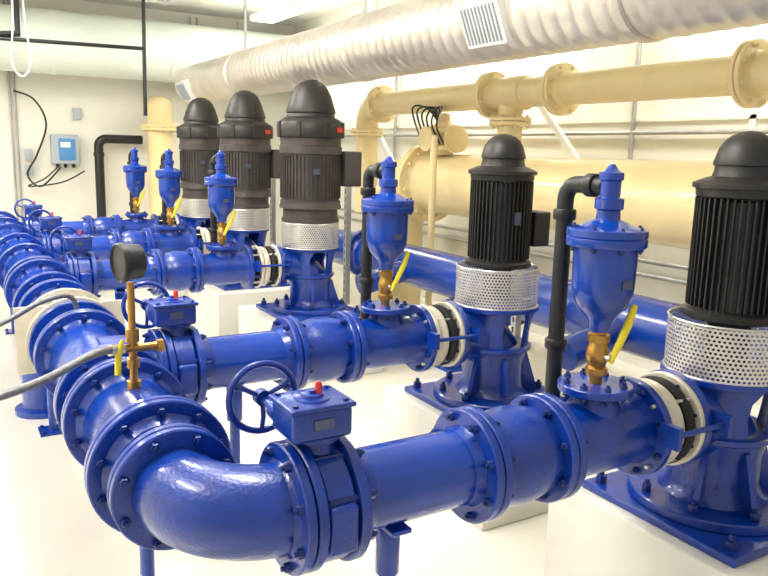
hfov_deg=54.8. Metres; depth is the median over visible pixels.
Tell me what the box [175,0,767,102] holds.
spiral duct
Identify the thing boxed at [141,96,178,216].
vertical pipe
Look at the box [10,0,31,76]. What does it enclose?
hanging cord
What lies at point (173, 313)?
valve
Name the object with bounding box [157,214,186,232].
coupling
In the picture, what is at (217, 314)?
pedestal
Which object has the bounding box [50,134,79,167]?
electrical box
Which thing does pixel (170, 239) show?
pipe
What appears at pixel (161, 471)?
pipe
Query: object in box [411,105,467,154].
control valve assembly
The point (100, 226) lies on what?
valve
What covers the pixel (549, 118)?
brace
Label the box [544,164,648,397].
valve
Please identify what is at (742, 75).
pipe
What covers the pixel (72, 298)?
hose
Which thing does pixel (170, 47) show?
insulated pipe
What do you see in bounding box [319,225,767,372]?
pipe
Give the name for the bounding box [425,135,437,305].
support post
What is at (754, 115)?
trim
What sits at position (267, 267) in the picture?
coupling
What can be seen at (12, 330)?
support stand
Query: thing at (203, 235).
coupling
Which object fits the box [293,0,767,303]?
wall
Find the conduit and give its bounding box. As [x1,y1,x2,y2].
[0,0,146,115]
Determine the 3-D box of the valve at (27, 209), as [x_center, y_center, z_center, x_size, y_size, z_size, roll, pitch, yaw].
[-3.387,-0.616,7.120,0.269,0.466,0.358,-5,12,-30]
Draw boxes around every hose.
[0,293,79,326]
[0,344,125,400]
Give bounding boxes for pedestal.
[156,290,188,297]
[189,280,289,336]
[238,304,382,383]
[383,377,563,530]
[544,468,767,575]
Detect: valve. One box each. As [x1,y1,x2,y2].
[14,199,42,236]
[28,209,67,260]
[49,226,102,297]
[82,215,124,235]
[107,228,156,255]
[121,281,212,401]
[123,147,146,212]
[146,247,207,295]
[155,148,182,225]
[204,150,237,252]
[225,360,378,562]
[273,311,369,389]
[359,156,414,319]
[429,393,588,520]
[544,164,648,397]
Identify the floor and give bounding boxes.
[0,265,767,575]
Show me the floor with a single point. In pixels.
(50, 525)
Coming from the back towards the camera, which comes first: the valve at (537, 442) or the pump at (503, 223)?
the pump at (503, 223)
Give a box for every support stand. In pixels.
[4,309,14,334]
[38,390,61,436]
[115,290,125,299]
[139,546,154,575]
[226,387,242,463]
[375,522,411,575]
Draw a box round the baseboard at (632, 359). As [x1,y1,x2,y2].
[324,259,762,405]
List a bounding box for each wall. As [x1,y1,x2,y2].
[0,0,293,247]
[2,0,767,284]
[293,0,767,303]
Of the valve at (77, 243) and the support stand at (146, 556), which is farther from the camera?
the valve at (77, 243)
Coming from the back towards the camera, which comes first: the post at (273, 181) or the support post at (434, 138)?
the post at (273, 181)
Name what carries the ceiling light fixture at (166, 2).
attached to the ceiling
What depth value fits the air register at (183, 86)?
8.92 m
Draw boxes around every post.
[270,178,275,244]
[343,187,351,304]
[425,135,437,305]
[510,270,521,336]
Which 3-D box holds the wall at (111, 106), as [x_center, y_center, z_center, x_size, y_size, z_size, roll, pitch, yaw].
[-4.799,-1.992,9.630,8.200,3.500,0.120,-5,12,-30]
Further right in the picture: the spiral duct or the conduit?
the spiral duct
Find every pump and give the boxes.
[174,97,219,231]
[215,90,289,290]
[256,79,361,321]
[404,134,569,411]
[582,131,767,567]
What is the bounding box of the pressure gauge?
[110,243,164,388]
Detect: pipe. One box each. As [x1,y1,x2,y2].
[0,4,289,82]
[0,211,331,575]
[42,211,159,234]
[59,223,197,260]
[88,241,254,296]
[93,134,142,217]
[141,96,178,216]
[187,298,436,403]
[289,23,767,91]
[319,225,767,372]
[334,368,671,561]
[350,38,767,211]
[371,145,714,303]
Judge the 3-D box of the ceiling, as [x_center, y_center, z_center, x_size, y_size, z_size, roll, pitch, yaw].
[-1.982,-2.843,4.691,8.200,0.100,11.000,-5,12,-30]
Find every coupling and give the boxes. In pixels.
[13,288,124,374]
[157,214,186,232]
[194,227,228,253]
[250,244,291,287]
[407,302,482,369]
[630,371,733,473]
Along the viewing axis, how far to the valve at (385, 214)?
3.24 m
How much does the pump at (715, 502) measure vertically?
1.332 m
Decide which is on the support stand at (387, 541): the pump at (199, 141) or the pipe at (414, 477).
the pipe at (414, 477)
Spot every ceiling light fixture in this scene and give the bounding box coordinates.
[130,0,174,5]
[249,0,313,22]
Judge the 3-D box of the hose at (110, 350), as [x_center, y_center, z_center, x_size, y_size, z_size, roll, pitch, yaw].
[-1.082,0.267,1.797,0.124,0.084,1.021,11,14,41]
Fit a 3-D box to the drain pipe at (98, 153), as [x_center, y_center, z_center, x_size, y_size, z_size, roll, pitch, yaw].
[-3.629,-1.194,10.184,0.639,1.789,0.140,-5,12,-30]
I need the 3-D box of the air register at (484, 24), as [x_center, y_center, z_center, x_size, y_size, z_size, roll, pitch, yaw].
[0.572,-1.464,4.073,0.186,0.257,0.340,-5,12,-30]
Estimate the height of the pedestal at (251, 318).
0.420 m
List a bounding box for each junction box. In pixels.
[23,149,32,159]
[24,165,33,175]
[72,108,80,118]
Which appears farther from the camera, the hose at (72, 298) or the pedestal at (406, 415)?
the pedestal at (406, 415)
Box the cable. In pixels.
[13,90,84,186]
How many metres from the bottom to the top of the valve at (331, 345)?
0.320 m
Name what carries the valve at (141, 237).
attached to the pipe at (170, 239)
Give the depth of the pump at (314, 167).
5.42 m
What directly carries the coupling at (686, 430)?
attached to the pump at (715, 502)
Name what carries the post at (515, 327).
on the floor
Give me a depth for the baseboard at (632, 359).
6.13 m
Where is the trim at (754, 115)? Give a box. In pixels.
[345,0,767,129]
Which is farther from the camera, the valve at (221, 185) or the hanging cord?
the hanging cord
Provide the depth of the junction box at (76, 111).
9.83 m
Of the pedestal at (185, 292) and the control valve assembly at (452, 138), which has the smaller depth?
the control valve assembly at (452, 138)
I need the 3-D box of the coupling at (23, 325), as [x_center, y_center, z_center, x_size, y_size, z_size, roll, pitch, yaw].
[-1.406,0.218,3.339,0.460,0.400,0.340,-5,12,-30]
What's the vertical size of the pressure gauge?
0.448 m
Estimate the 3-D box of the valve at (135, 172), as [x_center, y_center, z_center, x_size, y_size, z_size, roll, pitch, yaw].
[-2.551,-1.003,7.578,0.236,0.861,0.334,-5,12,-30]
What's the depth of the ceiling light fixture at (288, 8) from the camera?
8.75 m
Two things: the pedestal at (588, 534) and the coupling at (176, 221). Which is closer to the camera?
the pedestal at (588, 534)
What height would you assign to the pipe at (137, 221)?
0.350 m
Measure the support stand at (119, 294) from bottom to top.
0.697 m
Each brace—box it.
[378,127,394,160]
[538,107,579,157]
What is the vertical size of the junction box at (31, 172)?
0.140 m
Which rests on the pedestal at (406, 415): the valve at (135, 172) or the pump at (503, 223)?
the pump at (503, 223)
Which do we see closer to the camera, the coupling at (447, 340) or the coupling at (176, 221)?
the coupling at (447, 340)
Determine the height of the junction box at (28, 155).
0.140 m
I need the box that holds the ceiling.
[79,0,371,25]
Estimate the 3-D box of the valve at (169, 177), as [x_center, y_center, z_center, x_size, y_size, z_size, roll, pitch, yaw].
[-1.881,-0.780,6.463,0.236,0.861,0.334,-5,12,-30]
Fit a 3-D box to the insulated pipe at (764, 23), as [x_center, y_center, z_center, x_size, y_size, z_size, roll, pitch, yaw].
[1.086,-1.971,5.524,0.494,0.494,10.800,-5,12,-30]
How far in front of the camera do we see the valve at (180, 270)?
5.06 m
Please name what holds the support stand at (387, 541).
on the floor
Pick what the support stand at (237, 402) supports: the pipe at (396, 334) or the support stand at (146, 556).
the pipe at (396, 334)
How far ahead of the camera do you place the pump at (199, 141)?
7.64 m
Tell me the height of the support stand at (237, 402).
0.697 m
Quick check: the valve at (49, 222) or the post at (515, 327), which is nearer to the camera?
the post at (515, 327)
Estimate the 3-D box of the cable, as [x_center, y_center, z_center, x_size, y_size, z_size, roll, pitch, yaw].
[-4.347,-1.934,9.659,0.811,1.224,0.130,-5,12,-30]
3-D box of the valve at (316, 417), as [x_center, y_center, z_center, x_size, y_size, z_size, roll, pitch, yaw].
[-0.205,0.440,1.822,0.269,0.466,0.358,-5,12,-30]
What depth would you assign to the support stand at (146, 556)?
2.23 m
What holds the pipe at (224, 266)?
on the support stand at (119, 294)
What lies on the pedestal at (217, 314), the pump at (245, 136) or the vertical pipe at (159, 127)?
the pump at (245, 136)
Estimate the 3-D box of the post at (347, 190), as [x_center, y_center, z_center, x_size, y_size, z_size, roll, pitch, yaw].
[-0.322,-0.214,6.389,0.046,1.400,0.045,-5,12,-30]
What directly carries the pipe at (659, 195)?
on the floor
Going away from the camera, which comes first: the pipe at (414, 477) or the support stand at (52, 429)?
the pipe at (414, 477)
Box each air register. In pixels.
[176,79,196,101]
[458,0,512,48]

